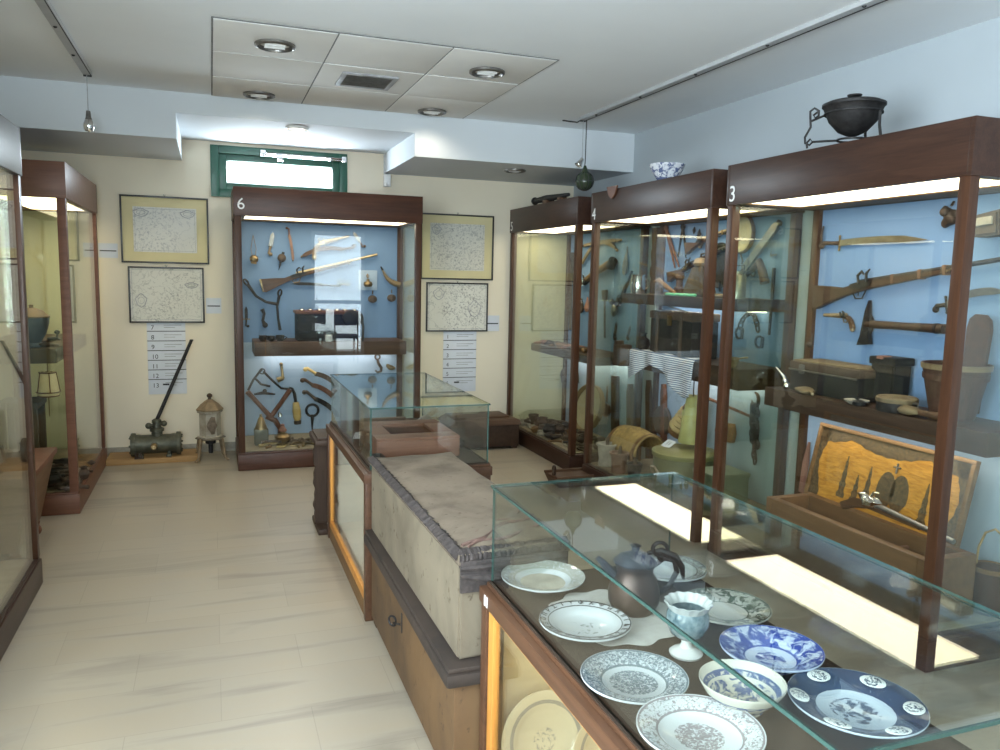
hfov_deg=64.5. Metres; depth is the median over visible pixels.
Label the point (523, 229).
lamp
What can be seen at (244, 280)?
tongs
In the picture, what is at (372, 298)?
pouch
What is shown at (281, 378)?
tap
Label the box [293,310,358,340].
wooden box
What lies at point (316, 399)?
yataghan
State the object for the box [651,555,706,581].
plate
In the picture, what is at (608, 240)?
sabre
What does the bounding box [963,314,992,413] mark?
washboard
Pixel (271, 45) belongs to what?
recessed light
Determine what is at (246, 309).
dagger
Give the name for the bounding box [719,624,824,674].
plate
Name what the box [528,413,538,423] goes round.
cup
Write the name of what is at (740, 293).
bottle
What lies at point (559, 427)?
cup
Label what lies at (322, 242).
pistol
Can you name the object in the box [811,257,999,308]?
musket
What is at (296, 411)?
sickle
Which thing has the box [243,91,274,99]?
recessed light
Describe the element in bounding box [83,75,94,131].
bulb
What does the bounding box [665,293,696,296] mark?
tray
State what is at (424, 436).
wooden box
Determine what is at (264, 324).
cleat
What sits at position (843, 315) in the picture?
pistol
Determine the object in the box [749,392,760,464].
dagger
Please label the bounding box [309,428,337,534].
stand
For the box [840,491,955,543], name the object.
long pistol
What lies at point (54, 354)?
shelf
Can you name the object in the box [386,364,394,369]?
lump
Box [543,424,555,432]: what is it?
cup
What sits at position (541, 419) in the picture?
cup
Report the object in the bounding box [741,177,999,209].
lamp
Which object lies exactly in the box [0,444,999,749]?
floor
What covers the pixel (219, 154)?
window
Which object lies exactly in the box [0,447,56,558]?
cradle
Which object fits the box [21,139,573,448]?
wall
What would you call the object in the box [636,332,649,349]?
flask
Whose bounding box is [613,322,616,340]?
dagger
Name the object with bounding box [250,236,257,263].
flask
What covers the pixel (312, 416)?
bolt
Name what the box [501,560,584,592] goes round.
plate
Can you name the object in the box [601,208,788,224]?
lamp
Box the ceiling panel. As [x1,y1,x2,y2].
[211,16,558,118]
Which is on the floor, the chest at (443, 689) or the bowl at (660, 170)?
the chest at (443, 689)
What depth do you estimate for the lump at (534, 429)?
7.21 m
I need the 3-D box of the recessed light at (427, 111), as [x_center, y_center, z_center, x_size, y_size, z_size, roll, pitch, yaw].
[-0.497,-1.923,5.793,0.210,0.024,0.210,-1,7,-20]
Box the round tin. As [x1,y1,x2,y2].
[875,394,918,413]
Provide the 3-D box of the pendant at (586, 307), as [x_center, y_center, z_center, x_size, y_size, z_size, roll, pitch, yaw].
[0.803,-0.651,7.324,0.060,0.141,0.057,3,7,16]
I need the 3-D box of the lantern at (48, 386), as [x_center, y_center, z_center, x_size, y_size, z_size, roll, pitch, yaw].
[-2.900,0.088,5.089,0.142,0.360,0.141,-1,7,-20]
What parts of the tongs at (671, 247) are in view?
arm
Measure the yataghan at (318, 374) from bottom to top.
0.188 m
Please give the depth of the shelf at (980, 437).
3.70 m
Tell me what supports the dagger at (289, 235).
attached to the showcase at (379, 221)
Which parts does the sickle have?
blade, handle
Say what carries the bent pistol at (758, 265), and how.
attached to the showcase at (697, 200)
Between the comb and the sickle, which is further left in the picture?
the sickle
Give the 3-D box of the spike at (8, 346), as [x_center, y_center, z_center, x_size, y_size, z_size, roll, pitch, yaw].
[-2.996,-0.181,4.921,0.062,0.027,0.210,6,9,35]
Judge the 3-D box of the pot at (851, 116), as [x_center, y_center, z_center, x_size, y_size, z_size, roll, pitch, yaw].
[1.611,-1.169,3.635,0.284,0.235,0.285,-1,7,-20]
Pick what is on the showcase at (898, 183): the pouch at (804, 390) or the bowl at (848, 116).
the pouch at (804, 390)
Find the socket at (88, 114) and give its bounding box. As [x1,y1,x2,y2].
[85,110,91,118]
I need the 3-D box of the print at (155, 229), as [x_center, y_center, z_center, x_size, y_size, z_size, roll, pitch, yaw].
[-2.748,-1.190,6.506,0.480,0.363,0.002,-1,7,-20]
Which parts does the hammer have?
handle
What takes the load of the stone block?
on the showcase at (898, 183)
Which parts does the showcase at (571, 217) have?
post, post, post, cornice, panel, panel, post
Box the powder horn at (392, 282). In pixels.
[380,266,400,287]
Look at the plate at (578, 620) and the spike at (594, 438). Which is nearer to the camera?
the plate at (578, 620)
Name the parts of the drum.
handle, lid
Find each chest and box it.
[364,529,500,749]
[367,452,570,658]
[437,411,520,448]
[613,340,631,365]
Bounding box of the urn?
[12,304,60,347]
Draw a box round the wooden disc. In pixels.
[653,406,671,434]
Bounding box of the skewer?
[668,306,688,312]
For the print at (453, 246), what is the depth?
7.36 m
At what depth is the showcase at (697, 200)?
5.03 m
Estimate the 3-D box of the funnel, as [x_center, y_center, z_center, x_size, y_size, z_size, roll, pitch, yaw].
[1.293,0.241,5.326,0.179,0.430,0.179,5,8,25]
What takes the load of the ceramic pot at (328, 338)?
on the showcase at (379, 221)
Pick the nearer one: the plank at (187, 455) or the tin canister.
the tin canister
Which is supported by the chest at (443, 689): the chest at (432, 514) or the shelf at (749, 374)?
the chest at (432, 514)
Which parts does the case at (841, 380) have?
lid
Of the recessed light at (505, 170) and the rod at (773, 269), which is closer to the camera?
the rod at (773, 269)
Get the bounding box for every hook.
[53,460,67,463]
[374,355,382,372]
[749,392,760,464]
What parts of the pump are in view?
rod handle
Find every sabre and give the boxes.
[300,244,355,257]
[582,240,618,263]
[583,239,621,246]
[741,219,781,272]
[932,287,999,313]
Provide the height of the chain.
0.244 m
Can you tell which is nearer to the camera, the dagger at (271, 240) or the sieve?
the dagger at (271, 240)
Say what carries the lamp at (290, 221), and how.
attached to the showcase at (379, 221)
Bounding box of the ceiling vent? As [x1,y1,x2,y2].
[335,71,398,90]
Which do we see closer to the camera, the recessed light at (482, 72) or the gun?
the recessed light at (482, 72)
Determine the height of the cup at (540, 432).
0.047 m
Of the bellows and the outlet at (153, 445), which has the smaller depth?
the bellows
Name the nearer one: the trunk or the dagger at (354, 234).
the trunk
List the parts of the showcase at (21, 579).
cornice, post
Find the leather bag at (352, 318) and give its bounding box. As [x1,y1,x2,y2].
[342,310,363,340]
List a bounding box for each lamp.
[0,168,10,173]
[0,195,88,212]
[241,216,413,226]
[363,274,372,286]
[517,225,635,234]
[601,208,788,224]
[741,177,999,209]
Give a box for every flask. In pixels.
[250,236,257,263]
[277,252,285,269]
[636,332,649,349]
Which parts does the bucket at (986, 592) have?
rope handle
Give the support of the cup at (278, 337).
on the showcase at (379, 221)
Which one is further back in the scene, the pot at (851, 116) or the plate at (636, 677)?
the pot at (851, 116)
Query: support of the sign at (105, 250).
attached to the wall at (129, 405)
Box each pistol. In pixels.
[312,235,348,259]
[609,271,632,306]
[744,258,769,284]
[823,311,854,331]
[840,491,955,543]
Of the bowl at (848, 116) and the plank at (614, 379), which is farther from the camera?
the plank at (614, 379)
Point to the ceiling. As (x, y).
(608, 52)
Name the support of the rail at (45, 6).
attached to the ceiling
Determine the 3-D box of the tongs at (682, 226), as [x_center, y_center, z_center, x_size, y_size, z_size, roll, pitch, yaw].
[1.341,-0.983,5.828,0.021,0.249,0.117,-1,6,-20]
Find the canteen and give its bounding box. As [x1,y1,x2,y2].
[611,297,618,316]
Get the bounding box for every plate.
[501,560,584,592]
[501,690,581,749]
[539,600,631,641]
[573,727,600,749]
[580,649,688,704]
[636,694,766,749]
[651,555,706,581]
[687,588,771,625]
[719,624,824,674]
[787,668,929,738]
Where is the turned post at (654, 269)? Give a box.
[650,227,659,293]
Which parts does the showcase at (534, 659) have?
post, panel, door, rail, glass, glass, glass, glass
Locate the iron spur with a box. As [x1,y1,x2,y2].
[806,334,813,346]
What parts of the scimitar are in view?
blade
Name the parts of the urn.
lid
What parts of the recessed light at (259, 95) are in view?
bulb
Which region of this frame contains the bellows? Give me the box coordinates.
[668,404,684,438]
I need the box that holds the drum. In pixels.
[649,443,713,497]
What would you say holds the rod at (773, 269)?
attached to the showcase at (697, 200)
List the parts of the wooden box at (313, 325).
lid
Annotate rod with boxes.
[569,264,571,329]
[570,252,573,282]
[709,397,749,416]
[768,268,775,334]
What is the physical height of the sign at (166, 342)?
0.610 m
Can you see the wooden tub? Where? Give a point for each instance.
(974, 380)
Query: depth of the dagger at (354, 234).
6.94 m
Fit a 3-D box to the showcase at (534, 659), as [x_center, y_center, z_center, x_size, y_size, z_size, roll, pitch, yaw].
[0.463,0.866,1.761,0.634,0.970,1.357,-1,7,-20]
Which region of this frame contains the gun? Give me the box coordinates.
[531,193,569,204]
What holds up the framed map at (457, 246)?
attached to the wall at (129, 405)
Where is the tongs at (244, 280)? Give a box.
[243,279,276,304]
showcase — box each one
[0,114,42,660]
[0,159,106,515]
[231,186,422,470]
[326,372,492,620]
[479,472,999,749]
[506,196,650,468]
[582,169,804,542]
[707,115,999,672]
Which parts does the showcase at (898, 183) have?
post, post, glass pane, cornice, panel, panel, post, glass pane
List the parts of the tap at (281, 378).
stem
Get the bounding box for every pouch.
[368,290,376,302]
[387,289,395,301]
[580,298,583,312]
[794,386,815,395]
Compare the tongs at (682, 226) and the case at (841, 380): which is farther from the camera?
the tongs at (682, 226)
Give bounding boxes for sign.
[98,243,117,257]
[147,323,186,393]
[206,298,220,312]
[443,332,475,391]
[487,315,498,330]
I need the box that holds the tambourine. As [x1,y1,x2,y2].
[738,217,755,263]
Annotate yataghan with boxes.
[300,378,334,398]
[302,390,338,416]
[303,367,337,386]
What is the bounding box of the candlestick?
[674,272,684,292]
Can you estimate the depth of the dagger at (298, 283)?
6.86 m
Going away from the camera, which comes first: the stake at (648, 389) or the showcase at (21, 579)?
the showcase at (21, 579)
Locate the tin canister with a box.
[692,465,749,511]
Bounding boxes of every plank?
[106,448,199,465]
[611,376,618,430]
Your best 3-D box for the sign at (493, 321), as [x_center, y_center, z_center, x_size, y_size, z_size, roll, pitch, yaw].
[-0.072,-0.495,7.584,0.135,0.148,0.004,-1,7,-20]
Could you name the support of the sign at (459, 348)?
attached to the wall at (129, 405)
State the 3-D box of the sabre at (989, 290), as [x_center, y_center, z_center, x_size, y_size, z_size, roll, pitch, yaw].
[2.157,-0.338,3.636,0.028,0.131,0.384,-2,8,-22]
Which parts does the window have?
sash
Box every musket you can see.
[259,253,377,291]
[666,238,742,281]
[685,229,725,253]
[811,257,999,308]
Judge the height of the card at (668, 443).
0.042 m
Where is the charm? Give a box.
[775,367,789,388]
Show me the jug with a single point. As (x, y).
(634, 569)
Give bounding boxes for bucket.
[869,355,914,402]
[972,528,999,616]
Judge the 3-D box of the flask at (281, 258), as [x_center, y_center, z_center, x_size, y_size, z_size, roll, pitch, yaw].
[-1.855,-0.970,6.737,0.071,0.157,0.050,0,7,-14]
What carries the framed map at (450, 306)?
attached to the wall at (129, 405)
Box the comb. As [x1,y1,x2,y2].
[337,280,349,285]
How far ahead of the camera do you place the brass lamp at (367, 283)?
6.96 m
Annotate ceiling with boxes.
[0,0,999,133]
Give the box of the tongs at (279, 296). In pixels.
[276,289,281,329]
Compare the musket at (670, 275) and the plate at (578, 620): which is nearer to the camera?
the plate at (578, 620)
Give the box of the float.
[575,120,593,190]
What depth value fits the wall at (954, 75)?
4.69 m
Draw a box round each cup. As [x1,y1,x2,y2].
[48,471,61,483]
[79,465,89,479]
[259,335,267,340]
[267,336,275,340]
[275,335,286,340]
[519,419,525,425]
[528,413,538,423]
[536,416,548,424]
[537,430,544,435]
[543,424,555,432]
[554,423,564,432]
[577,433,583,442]
[630,275,648,293]
[664,591,713,661]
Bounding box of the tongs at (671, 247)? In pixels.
[664,225,679,267]
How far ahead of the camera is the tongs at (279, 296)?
6.78 m
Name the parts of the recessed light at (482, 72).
bulb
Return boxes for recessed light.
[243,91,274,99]
[254,39,294,52]
[285,125,308,131]
[418,108,445,115]
[469,67,504,77]
[504,169,525,172]
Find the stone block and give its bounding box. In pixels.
[897,405,921,414]
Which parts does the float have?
cord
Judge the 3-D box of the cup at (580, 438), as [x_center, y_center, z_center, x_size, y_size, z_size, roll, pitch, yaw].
[0.701,0.532,6.662,0.109,0.065,0.112,2,7,7]
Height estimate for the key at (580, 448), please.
0.029 m
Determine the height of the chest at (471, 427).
0.285 m
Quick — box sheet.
[358,270,376,289]
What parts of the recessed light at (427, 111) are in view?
bulb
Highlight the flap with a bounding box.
[607,185,617,198]
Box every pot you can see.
[325,334,332,341]
[804,93,886,148]
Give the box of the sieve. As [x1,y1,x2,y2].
[576,384,604,430]
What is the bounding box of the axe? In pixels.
[856,300,945,344]
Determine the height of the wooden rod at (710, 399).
0.075 m
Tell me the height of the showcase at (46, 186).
2.182 m
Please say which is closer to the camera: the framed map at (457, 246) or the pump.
the pump
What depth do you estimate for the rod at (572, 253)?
7.58 m
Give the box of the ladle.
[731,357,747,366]
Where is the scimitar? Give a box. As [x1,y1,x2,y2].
[819,226,926,250]
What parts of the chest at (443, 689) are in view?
ring handle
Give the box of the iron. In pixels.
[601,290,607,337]
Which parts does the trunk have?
lid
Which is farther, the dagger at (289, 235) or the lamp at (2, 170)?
the dagger at (289, 235)
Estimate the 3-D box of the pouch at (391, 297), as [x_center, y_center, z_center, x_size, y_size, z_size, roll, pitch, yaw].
[-0.971,-0.710,7.097,0.082,0.111,0.045,-2,8,-20]
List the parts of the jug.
spout, lid, handle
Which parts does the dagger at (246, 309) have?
blade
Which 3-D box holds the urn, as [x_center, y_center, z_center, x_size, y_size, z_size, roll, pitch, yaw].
[-2.955,-0.312,5.011,0.228,0.270,0.212,4,8,21]
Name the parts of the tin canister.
lid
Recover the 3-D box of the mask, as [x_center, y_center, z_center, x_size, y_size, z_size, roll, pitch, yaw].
[2.096,-0.750,3.693,0.082,0.126,0.074,6,9,36]
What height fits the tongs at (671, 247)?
0.326 m
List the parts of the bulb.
bulb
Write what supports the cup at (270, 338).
on the showcase at (379, 221)
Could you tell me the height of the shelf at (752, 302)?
0.073 m
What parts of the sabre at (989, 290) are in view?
blade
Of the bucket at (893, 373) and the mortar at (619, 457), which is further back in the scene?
the mortar at (619, 457)
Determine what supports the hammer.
attached to the showcase at (571, 217)
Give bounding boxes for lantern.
[36,363,60,415]
[195,393,229,462]
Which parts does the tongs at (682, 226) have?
arm, arm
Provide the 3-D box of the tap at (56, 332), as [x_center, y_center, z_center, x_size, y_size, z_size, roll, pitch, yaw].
[-2.851,-0.251,5.062,0.076,0.072,0.026,-1,7,-20]
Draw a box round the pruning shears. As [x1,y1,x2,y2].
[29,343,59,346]
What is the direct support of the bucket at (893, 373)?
on the showcase at (898, 183)
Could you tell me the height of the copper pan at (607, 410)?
0.275 m
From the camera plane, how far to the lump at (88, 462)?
5.62 m
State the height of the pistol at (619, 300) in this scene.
0.308 m
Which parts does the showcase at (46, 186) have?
panel, post, cornice, post, glass pane, post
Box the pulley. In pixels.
[727,423,736,442]
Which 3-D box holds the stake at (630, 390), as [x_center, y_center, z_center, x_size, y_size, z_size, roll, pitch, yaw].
[1.088,0.403,6.610,0.035,0.657,0.130,-1,7,-20]
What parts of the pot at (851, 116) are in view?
leg, lid, leg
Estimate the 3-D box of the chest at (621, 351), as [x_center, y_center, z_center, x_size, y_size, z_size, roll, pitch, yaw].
[0.920,-0.167,5.992,0.110,0.190,0.110,-1,7,-20]
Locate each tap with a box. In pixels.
[47,330,60,340]
[276,362,284,382]
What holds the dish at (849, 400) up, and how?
on the showcase at (898, 183)
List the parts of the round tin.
lid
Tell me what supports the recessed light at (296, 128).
in the beam
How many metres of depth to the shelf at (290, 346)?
6.61 m
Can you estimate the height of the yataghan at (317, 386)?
0.198 m
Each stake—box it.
[626,384,633,425]
[645,380,651,458]
[660,384,666,440]
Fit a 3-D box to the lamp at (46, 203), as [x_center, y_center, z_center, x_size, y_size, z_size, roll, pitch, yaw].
[-3.165,-1.162,5.338,0.601,0.018,1.366,-1,7,-20]
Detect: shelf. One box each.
[0,334,85,363]
[252,337,405,355]
[531,343,616,365]
[622,293,784,311]
[644,348,780,390]
[764,386,999,457]
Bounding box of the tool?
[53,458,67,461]
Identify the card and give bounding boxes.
[353,432,359,438]
[661,439,675,447]
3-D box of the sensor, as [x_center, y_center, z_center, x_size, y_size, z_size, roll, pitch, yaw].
[-1.000,-1.728,7.036,0.060,0.110,0.094,-1,7,-20]
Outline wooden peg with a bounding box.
[715,294,722,297]
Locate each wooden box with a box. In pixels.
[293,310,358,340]
[360,419,459,456]
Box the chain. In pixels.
[735,312,763,348]
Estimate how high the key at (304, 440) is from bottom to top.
0.026 m
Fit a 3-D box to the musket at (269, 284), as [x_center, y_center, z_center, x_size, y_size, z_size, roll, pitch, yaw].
[-1.557,-0.887,6.850,1.006,0.357,0.058,-1,8,-20]
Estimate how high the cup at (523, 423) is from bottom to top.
0.055 m
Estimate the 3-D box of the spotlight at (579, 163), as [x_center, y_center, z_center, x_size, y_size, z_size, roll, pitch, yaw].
[0.600,-1.726,5.927,0.070,0.344,0.060,-1,7,-20]
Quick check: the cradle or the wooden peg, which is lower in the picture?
the cradle
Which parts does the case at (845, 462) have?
inlaid panel, lid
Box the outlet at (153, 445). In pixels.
[151,443,156,449]
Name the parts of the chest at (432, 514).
lid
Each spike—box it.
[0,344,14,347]
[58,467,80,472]
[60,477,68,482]
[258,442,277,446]
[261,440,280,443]
[593,437,604,440]
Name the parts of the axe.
blade, handle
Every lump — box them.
[79,459,95,466]
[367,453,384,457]
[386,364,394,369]
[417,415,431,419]
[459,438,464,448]
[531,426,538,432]
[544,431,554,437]
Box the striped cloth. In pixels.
[628,348,698,397]
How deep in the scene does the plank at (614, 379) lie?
6.83 m
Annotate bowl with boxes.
[603,403,610,416]
[649,162,684,179]
[699,659,786,717]
[822,97,886,136]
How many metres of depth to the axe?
4.07 m
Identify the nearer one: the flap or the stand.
the stand
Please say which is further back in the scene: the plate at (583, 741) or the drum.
the drum
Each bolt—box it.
[254,389,274,394]
[305,403,318,428]
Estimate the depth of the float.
5.90 m
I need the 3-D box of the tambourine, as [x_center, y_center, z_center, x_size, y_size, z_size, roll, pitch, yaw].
[1.576,-0.887,5.180,0.035,0.323,0.253,-1,7,-20]
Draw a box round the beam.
[0,76,634,185]
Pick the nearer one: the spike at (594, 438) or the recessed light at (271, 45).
the recessed light at (271, 45)
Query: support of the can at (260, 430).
on the showcase at (379, 221)
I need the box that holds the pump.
[129,339,192,459]
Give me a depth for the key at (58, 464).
5.40 m
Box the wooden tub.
[921,360,993,421]
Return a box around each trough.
[544,465,593,487]
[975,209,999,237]
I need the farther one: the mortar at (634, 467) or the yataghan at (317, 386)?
the yataghan at (317, 386)
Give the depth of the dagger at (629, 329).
6.61 m
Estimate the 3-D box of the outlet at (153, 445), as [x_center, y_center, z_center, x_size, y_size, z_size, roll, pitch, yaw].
[-2.770,0.574,6.344,0.048,0.048,0.075,-1,7,-20]
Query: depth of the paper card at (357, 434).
4.21 m
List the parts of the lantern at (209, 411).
leg, leg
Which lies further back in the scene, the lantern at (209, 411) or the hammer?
the hammer
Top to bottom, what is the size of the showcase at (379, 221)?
2.182 m
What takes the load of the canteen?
attached to the showcase at (571, 217)
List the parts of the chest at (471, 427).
lid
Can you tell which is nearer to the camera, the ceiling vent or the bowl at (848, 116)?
the bowl at (848, 116)
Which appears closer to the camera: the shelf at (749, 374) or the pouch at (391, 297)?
the shelf at (749, 374)
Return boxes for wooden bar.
[357,416,408,425]
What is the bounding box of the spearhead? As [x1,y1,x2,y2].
[622,247,627,274]
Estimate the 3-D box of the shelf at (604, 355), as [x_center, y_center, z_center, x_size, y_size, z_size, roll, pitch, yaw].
[0.720,-0.195,7.105,0.390,0.068,1.380,-1,7,-20]
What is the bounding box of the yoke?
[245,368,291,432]
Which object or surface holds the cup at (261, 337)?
on the showcase at (379, 221)
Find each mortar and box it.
[596,437,616,466]
[609,446,629,473]
[626,458,642,482]
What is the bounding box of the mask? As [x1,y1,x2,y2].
[939,201,955,227]
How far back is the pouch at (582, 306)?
7.43 m
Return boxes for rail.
[34,0,91,76]
[580,0,887,121]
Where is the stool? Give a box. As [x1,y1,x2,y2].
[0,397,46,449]
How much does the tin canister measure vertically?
0.255 m
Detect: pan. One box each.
[603,386,610,416]
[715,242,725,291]
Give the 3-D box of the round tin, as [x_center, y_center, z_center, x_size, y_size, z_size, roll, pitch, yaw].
[1.873,0.135,3.742,0.186,0.072,0.186,5,8,27]
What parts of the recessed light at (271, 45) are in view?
bulb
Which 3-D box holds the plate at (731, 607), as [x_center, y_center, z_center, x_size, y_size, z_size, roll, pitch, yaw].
[0.587,0.611,2.068,0.233,0.022,0.233,-1,7,-20]
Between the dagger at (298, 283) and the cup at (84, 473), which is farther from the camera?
the dagger at (298, 283)
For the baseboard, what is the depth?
6.81 m
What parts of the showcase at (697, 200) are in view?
post, glass pane, post, cornice, post, panel, panel, post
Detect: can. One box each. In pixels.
[254,414,268,445]
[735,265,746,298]
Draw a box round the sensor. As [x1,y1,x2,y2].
[383,174,390,186]
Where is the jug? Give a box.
[596,541,684,617]
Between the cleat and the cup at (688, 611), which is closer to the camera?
the cup at (688, 611)
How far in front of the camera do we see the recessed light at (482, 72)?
4.62 m
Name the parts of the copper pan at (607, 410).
handle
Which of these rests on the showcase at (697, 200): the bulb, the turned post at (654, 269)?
the turned post at (654, 269)
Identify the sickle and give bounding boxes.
[289,387,300,424]
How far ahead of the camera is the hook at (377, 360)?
7.13 m
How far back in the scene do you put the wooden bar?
4.54 m
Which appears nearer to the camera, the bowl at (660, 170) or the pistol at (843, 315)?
the pistol at (843, 315)
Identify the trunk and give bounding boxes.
[650,310,720,358]
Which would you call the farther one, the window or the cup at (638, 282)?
the window
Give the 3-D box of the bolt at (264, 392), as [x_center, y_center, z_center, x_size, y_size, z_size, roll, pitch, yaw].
[-2.029,0.147,6.832,0.176,0.056,0.036,1,7,-20]
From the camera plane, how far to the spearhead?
6.64 m
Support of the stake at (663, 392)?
on the showcase at (697, 200)
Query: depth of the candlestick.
5.66 m
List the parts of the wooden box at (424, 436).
frame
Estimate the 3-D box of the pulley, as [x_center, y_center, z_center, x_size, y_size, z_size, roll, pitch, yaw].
[1.521,0.385,5.367,0.066,0.130,0.195,-1,6,-20]
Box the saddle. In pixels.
[608,425,664,460]
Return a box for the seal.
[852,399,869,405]
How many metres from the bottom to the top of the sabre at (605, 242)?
0.244 m
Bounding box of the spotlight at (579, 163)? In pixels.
[575,121,583,167]
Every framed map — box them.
[119,194,208,263]
[128,265,204,322]
[421,213,493,279]
[426,282,487,331]
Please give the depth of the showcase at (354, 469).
4.28 m
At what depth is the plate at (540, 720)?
2.25 m
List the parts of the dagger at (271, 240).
blade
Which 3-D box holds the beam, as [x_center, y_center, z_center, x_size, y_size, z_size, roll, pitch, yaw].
[-1.339,-1.865,6.323,4.800,0.310,1.160,-1,7,-20]
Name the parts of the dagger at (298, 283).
blade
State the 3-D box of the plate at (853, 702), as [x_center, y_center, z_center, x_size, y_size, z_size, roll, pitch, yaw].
[0.717,0.668,1.596,0.263,0.030,0.263,-1,7,-20]
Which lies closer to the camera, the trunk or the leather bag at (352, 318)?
the trunk
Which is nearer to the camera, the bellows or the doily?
the doily
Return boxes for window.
[210,144,346,196]
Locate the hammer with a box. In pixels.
[581,257,617,285]
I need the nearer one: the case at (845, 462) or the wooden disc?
the case at (845, 462)
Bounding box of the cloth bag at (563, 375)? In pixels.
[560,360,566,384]
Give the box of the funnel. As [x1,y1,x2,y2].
[678,381,696,444]
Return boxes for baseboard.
[107,442,235,456]
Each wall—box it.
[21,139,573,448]
[574,17,999,494]
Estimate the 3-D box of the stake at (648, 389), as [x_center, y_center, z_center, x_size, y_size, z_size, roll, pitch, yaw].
[1.190,0.390,6.329,0.035,0.700,0.109,-1,7,-20]
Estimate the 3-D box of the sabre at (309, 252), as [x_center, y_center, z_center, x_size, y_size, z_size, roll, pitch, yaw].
[-1.487,-1.075,6.871,0.475,0.141,0.029,-1,7,-20]
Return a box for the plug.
[918,410,937,419]
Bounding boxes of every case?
[763,422,980,625]
[788,358,875,401]
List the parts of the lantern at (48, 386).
wire frame, cord, lamp shade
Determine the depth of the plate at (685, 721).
1.52 m
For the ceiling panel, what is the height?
0.008 m
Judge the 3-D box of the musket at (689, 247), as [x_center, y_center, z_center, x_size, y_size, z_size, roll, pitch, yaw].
[1.450,-0.931,5.481,0.057,0.182,0.610,-1,8,-20]
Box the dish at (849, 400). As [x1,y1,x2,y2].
[844,398,869,403]
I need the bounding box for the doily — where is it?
[549,589,674,645]
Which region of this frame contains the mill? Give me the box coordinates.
[682,253,715,296]
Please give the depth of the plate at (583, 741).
2.21 m
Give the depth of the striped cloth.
5.42 m
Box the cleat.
[260,308,267,327]
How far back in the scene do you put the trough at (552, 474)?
5.96 m
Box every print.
[132,206,196,252]
[430,223,484,270]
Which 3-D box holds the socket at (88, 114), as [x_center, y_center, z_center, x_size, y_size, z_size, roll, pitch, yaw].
[-2.531,-1.599,4.873,0.040,0.052,0.040,-1,7,-20]
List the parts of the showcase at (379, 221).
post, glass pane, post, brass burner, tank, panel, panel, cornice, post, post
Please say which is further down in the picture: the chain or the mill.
the chain
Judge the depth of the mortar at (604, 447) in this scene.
5.96 m
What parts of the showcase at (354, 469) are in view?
post, door, rail, panel, glass, post, glass, rail, glass, glass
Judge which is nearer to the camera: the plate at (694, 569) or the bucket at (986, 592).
the plate at (694, 569)
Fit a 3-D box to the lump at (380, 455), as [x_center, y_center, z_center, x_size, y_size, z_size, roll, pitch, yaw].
[-0.558,0.380,3.596,0.086,0.054,0.080,-1,7,-20]
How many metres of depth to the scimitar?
4.19 m
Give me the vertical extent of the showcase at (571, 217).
2.182 m
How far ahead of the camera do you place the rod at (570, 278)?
7.66 m
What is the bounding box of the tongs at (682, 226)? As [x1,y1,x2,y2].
[677,224,686,257]
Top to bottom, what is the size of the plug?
0.039 m
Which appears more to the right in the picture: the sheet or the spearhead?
the spearhead
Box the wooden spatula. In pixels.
[798,442,809,492]
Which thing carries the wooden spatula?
attached to the showcase at (898, 183)
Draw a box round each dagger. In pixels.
[243,307,249,326]
[267,233,273,255]
[286,227,293,260]
[292,282,341,286]
[353,232,365,247]
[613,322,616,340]
[626,326,630,339]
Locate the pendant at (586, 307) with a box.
[584,297,588,311]
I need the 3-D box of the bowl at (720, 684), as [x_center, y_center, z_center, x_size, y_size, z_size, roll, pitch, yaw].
[0.492,0.647,1.613,0.173,0.058,0.173,-1,7,-20]

